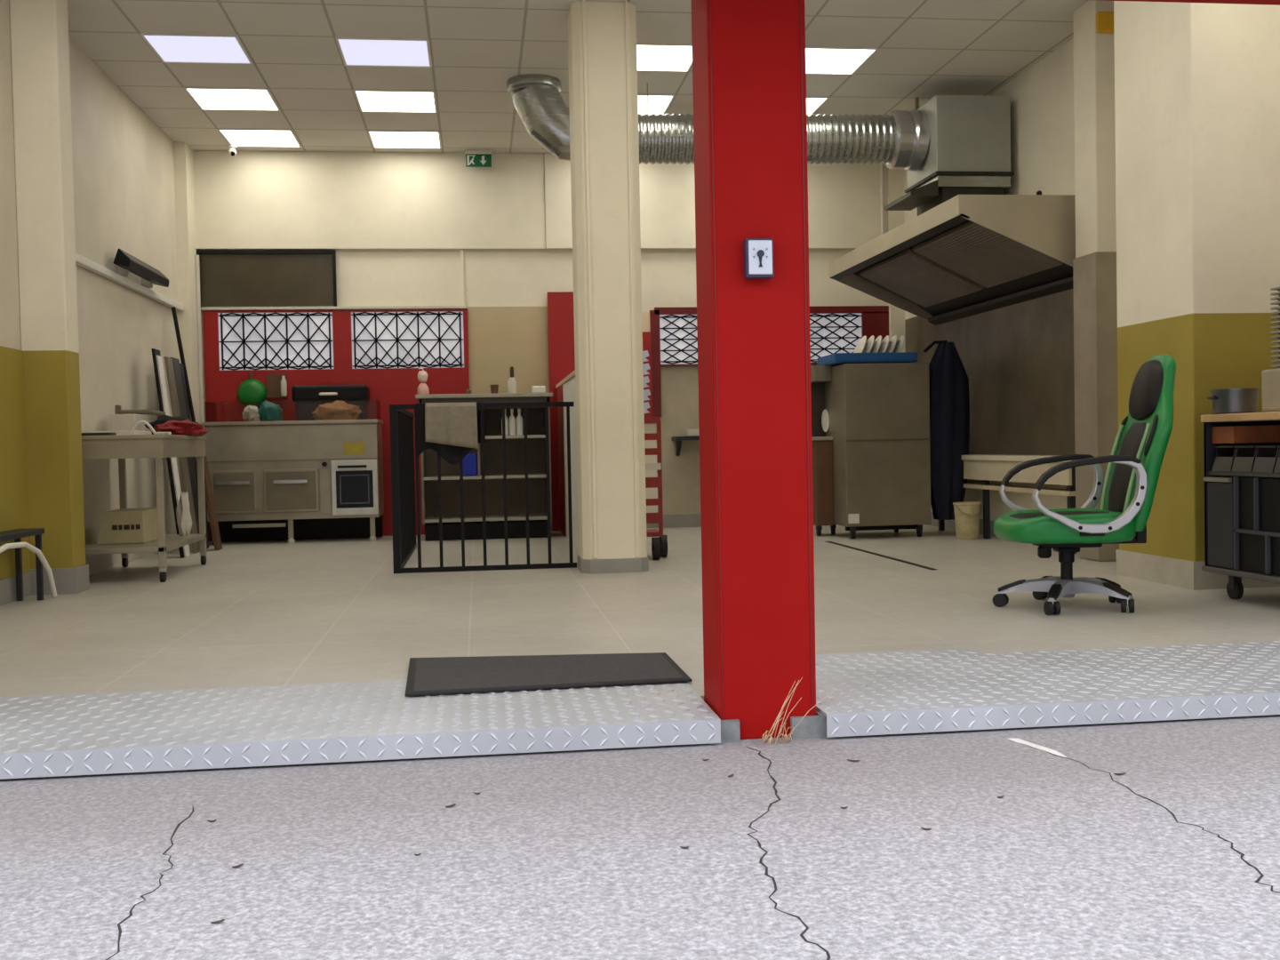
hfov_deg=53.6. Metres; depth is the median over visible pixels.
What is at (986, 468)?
table
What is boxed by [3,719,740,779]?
kerb
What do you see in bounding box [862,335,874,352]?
plate
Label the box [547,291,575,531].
post
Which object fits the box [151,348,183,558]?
leaning board
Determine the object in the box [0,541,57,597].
hose
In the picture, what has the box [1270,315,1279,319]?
tray
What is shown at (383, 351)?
wall panel
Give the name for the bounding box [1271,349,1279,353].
tray
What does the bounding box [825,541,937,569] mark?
floor drain
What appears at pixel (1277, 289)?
tray
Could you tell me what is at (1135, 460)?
office chair
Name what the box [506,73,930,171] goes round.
ventilation duct
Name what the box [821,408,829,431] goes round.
plate
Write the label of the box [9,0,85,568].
pillar
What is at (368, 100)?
recessed light
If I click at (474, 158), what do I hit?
exit sign
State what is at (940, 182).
tray
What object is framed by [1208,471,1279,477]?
shelf
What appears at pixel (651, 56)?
recessed light
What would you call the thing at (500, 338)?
wall panel
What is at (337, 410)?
paper bag
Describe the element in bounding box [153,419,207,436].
cloth
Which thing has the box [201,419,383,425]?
countertop
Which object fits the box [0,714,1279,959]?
ground
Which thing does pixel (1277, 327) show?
tray
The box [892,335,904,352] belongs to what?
plate
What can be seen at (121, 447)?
work table
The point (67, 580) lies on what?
baseboard
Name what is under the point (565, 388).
wall
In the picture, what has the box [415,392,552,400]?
countertop
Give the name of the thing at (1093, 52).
pillar
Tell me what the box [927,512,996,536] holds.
baseboard
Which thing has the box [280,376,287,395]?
bottle
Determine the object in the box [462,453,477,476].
box
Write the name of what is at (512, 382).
bottle
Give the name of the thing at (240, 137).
recessed light
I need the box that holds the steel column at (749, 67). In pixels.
[690,0,815,739]
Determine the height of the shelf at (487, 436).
0.025 m
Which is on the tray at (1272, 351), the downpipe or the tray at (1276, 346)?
the tray at (1276, 346)
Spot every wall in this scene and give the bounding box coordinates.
[0,0,183,575]
[200,249,887,540]
[555,369,578,549]
[903,38,1074,520]
[1113,0,1279,561]
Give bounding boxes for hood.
[829,194,1075,325]
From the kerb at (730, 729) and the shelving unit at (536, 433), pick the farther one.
the shelving unit at (536, 433)
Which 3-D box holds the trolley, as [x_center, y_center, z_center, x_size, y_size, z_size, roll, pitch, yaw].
[2.998,0.128,5.506,0.565,0.857,1.050,-1,2,-7]
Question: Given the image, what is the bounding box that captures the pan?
[236,371,266,407]
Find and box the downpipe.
[194,255,207,537]
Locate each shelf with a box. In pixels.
[85,533,206,554]
[424,472,546,479]
[424,513,547,522]
[485,434,545,439]
[671,436,699,455]
[963,481,1075,495]
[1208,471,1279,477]
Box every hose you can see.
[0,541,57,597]
[128,420,171,434]
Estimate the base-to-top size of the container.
0.187 m
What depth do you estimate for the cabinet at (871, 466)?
9.89 m
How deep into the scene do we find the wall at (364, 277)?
11.49 m
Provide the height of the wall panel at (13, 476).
1.230 m
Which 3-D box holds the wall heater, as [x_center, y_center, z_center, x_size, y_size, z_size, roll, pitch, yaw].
[-3.662,-1.533,9.289,0.156,0.156,1.130,-1,2,-7]
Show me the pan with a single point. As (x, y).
(252, 391)
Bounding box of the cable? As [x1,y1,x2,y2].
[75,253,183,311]
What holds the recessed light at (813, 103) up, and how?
in the ceiling
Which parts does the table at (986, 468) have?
leg, leg, leg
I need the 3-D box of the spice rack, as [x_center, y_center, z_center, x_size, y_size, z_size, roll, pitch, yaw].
[-3.207,-0.832,11.180,0.170,0.210,0.068,-1,2,-7]
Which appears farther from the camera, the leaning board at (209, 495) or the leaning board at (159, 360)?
the leaning board at (209, 495)
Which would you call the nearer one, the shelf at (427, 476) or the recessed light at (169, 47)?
the recessed light at (169, 47)
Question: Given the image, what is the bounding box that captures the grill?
[291,384,369,420]
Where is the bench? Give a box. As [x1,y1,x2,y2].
[0,528,44,600]
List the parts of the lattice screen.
pane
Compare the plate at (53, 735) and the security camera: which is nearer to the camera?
the plate at (53, 735)
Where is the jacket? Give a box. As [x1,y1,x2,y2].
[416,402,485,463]
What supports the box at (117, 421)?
on the work table at (121, 447)
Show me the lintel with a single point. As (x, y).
(1241, 2)
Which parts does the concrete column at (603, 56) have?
skirting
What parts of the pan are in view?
handle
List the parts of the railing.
corner post, rail, rail, rail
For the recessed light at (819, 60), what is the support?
in the ceiling
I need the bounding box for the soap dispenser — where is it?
[416,367,429,394]
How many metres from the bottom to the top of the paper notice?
0.195 m
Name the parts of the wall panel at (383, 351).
pane, pane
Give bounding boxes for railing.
[389,401,576,573]
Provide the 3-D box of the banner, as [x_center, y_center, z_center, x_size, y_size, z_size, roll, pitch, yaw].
[-0.011,-0.953,11.601,0.240,0.800,0.023,-1,2,-7]
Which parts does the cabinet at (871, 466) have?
door, rail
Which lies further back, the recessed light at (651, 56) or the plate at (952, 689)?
the recessed light at (651, 56)
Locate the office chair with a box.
[992,354,1175,615]
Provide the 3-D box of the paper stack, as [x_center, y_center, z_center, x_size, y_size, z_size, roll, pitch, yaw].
[-3.369,-0.298,8.208,0.290,0.034,0.450,-1,2,-7]
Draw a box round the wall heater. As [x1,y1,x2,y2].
[113,248,169,287]
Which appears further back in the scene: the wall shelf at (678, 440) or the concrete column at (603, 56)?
the wall shelf at (678, 440)
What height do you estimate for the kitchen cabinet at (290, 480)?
1.200 m
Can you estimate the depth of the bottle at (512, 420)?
10.72 m
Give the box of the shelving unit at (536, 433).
[415,392,552,541]
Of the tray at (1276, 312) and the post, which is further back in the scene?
the post
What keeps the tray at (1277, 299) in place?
on the tray at (1276, 302)
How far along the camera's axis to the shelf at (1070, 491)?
9.02 m
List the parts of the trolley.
corner post, door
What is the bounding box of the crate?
[96,507,157,544]
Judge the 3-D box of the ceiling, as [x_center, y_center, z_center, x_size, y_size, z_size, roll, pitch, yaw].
[-0.303,-2.921,7.754,6.900,0.120,8.000,-1,2,-7]
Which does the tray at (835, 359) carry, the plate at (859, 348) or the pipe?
the plate at (859, 348)
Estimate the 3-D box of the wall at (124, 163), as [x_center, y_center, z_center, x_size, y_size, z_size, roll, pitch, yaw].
[-3.533,-1.068,7.134,0.150,3.420,8.100,-1,2,-7]
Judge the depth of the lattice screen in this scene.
11.81 m
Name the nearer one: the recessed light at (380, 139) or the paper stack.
the paper stack
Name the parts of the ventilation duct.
hanger rod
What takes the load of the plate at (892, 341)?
on the tray at (835, 359)
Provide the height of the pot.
0.114 m
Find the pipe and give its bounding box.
[880,162,883,235]
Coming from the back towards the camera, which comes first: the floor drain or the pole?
the pole
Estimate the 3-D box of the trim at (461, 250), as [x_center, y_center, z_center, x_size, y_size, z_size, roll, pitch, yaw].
[-1.602,-1.822,11.432,0.027,0.510,0.030,-1,2,-7]
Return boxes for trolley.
[1200,411,1279,599]
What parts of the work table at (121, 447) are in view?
leg, leg, leg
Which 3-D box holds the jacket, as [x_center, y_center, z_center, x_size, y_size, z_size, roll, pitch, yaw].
[-1.181,-0.289,7.922,0.422,0.383,0.066,-1,2,-7]
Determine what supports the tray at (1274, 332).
on the tray at (1277, 337)
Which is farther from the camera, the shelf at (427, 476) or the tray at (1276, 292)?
the shelf at (427, 476)
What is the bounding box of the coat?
[923,340,969,519]
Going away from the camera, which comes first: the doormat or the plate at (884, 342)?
the doormat
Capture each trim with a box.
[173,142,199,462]
[460,248,464,305]
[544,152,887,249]
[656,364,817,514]
[887,168,905,351]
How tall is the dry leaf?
0.005 m
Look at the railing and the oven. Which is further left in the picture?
the oven
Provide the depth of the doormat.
4.22 m
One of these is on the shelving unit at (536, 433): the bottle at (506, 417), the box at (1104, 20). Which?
the bottle at (506, 417)
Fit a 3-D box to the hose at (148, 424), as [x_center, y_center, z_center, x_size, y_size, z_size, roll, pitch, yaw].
[-3.015,-0.323,7.814,0.267,0.093,0.046,-1,2,4]
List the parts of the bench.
leg, leg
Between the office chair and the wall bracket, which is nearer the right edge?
the office chair
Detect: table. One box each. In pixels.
[81,434,207,582]
[938,454,1076,553]
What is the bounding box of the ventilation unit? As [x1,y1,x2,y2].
[884,95,1014,216]
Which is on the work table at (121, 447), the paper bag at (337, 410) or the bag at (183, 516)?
the bag at (183, 516)
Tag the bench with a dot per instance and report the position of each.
(16, 534)
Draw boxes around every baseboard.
[0,572,31,605]
[29,564,89,595]
[551,513,701,530]
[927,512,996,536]
[1116,549,1279,590]
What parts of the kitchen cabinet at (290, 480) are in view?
handle, drawer, foot rail, handle, leg, drawer, kick panel, leg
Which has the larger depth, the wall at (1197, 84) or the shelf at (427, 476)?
the shelf at (427, 476)
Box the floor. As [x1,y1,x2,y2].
[0,524,1279,700]
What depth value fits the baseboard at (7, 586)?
6.77 m
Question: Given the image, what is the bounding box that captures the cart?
[644,416,667,559]
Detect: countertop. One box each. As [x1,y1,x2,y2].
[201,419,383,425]
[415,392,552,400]
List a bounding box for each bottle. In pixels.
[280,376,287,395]
[501,408,508,435]
[507,366,516,392]
[508,408,515,435]
[515,408,523,435]
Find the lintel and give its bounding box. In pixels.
[1102,0,1279,5]
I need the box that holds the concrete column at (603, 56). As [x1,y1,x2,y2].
[567,0,648,573]
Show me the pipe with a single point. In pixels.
(881, 164)
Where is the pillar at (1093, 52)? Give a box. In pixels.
[1072,0,1116,561]
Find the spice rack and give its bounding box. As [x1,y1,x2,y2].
[265,373,287,398]
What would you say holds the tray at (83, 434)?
on the work table at (121, 447)
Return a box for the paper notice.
[641,312,650,331]
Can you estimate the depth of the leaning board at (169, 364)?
9.80 m
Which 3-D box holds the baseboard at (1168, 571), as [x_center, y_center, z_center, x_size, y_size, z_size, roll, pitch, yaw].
[2.935,0.457,6.658,0.515,0.138,0.765,-1,2,-7]
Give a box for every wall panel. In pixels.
[0,345,30,580]
[192,150,545,249]
[202,309,469,540]
[467,306,549,393]
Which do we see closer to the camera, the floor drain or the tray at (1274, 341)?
the tray at (1274, 341)
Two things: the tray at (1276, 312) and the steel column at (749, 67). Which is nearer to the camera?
the steel column at (749, 67)
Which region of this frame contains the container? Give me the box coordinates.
[1261,368,1279,412]
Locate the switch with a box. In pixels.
[743,238,773,279]
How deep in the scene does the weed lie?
3.52 m
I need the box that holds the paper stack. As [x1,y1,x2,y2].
[85,430,151,435]
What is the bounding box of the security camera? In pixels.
[227,144,237,155]
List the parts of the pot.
handle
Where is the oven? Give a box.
[331,459,378,515]
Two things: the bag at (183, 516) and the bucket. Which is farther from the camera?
the bucket
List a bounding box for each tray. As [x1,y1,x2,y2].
[81,432,116,435]
[817,352,917,367]
[911,175,1010,191]
[1270,286,1279,291]
[1270,291,1279,295]
[1270,296,1279,301]
[1270,301,1279,305]
[1270,305,1279,311]
[1270,311,1279,315]
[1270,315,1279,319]
[1270,320,1279,325]
[1270,325,1279,329]
[1270,330,1279,335]
[1270,335,1279,339]
[1271,340,1279,344]
[1271,344,1279,349]
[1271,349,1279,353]
[1271,354,1279,359]
[1271,359,1279,363]
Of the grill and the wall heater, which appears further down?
the grill
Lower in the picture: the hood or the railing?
the railing
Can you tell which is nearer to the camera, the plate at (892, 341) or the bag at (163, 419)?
the bag at (163, 419)
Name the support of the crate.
on the work table at (121, 447)
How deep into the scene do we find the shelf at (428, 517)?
10.75 m
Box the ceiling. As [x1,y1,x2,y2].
[67,0,1088,153]
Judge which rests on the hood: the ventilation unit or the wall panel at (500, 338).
the ventilation unit
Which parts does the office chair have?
arm, tension knob, armrest, arm, seat, armrest, arm, arm mount, arm, castor stem, backrest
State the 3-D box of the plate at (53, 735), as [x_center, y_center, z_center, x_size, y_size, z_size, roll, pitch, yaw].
[-1.391,0.722,3.729,3.152,0.070,0.828,-1,2,-7]
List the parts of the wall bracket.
plate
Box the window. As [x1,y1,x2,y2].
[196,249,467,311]
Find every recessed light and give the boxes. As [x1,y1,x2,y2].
[139,32,253,63]
[184,86,280,111]
[217,128,302,147]
[335,36,431,67]
[352,88,437,112]
[367,129,441,148]
[636,42,692,71]
[637,93,675,114]
[805,46,878,74]
[806,96,829,115]
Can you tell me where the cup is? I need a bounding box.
[489,384,498,393]
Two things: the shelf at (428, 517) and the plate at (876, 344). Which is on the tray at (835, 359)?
the plate at (876, 344)
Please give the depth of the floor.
5.85 m
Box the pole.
[171,306,214,545]
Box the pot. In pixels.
[1207,388,1259,414]
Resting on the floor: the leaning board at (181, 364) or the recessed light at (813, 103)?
the leaning board at (181, 364)
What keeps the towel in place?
hanging from the railing
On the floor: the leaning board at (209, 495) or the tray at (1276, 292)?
the leaning board at (209, 495)
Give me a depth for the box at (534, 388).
10.72 m
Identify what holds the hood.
attached to the wall at (1042, 97)
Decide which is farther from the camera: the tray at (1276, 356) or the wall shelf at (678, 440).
the wall shelf at (678, 440)
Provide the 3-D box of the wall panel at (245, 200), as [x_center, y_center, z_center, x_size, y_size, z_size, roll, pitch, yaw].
[-2.429,-2.487,11.299,3.160,0.860,0.050,-1,2,-7]
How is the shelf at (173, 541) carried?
attached to the work table at (121, 447)
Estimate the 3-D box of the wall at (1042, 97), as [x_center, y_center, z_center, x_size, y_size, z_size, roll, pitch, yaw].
[3.062,-1.224,7.976,0.150,3.420,8.100,-1,2,-7]
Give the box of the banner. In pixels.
[642,331,652,416]
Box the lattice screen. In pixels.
[649,305,889,416]
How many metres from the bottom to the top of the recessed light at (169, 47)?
0.016 m
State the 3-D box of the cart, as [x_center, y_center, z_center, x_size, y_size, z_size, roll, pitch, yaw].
[0.008,0.053,8.594,0.353,0.954,0.461,-1,2,-7]
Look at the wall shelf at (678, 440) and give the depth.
11.49 m
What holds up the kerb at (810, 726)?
on the ground
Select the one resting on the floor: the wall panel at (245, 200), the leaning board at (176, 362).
the leaning board at (176, 362)
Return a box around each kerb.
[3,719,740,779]
[790,709,1274,739]
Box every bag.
[144,415,204,434]
[176,491,192,535]
[312,400,361,420]
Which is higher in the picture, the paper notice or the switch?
the switch
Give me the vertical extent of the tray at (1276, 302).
0.016 m
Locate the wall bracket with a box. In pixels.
[115,405,165,415]
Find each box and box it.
[109,414,142,431]
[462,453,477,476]
[531,385,545,392]
[685,429,699,436]
[1096,11,1114,32]
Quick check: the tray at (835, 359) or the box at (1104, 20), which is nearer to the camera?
the box at (1104, 20)
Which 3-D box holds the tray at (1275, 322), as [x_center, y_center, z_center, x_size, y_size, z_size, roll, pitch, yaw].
[2.956,-0.683,5.410,0.355,0.016,0.330,-1,2,-7]
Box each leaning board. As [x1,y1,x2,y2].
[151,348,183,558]
[155,355,190,557]
[164,356,199,552]
[170,357,199,533]
[179,362,208,548]
[203,453,222,550]
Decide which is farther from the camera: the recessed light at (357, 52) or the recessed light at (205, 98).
the recessed light at (205, 98)
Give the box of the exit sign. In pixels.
[464,150,491,167]
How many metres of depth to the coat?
9.98 m
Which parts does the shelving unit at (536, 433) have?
panel, panel, panel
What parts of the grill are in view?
handle, lid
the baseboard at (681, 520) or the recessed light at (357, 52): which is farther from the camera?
the baseboard at (681, 520)
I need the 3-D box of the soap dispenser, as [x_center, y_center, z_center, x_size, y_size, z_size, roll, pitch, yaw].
[-1.821,-0.828,10.637,0.100,0.232,0.098,-1,2,-7]
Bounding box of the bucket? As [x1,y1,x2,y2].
[952,501,982,539]
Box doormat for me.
[404,652,692,696]
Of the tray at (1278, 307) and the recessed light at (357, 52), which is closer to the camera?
the tray at (1278, 307)
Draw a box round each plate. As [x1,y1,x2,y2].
[0,679,720,779]
[815,640,1279,737]
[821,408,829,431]
[853,336,866,352]
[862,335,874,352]
[870,335,881,352]
[877,335,889,352]
[885,335,896,352]
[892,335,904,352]
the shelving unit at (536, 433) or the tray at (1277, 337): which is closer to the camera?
the tray at (1277, 337)
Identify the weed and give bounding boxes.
[761,677,832,744]
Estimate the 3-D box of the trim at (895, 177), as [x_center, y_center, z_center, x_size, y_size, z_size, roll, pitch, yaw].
[2.411,-1.320,11.914,0.140,3.420,0.120,-1,2,-7]
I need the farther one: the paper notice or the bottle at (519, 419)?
the paper notice
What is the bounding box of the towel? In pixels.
[424,402,478,448]
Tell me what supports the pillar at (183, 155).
attached to the wall at (124, 163)
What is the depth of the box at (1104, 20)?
7.62 m
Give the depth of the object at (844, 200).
11.63 m
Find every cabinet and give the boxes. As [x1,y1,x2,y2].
[201,419,383,544]
[810,362,931,538]
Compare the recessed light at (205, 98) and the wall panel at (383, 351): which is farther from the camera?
the wall panel at (383, 351)
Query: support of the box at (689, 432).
on the wall shelf at (678, 440)
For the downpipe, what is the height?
2.500 m
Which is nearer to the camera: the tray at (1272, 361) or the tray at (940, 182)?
the tray at (1272, 361)

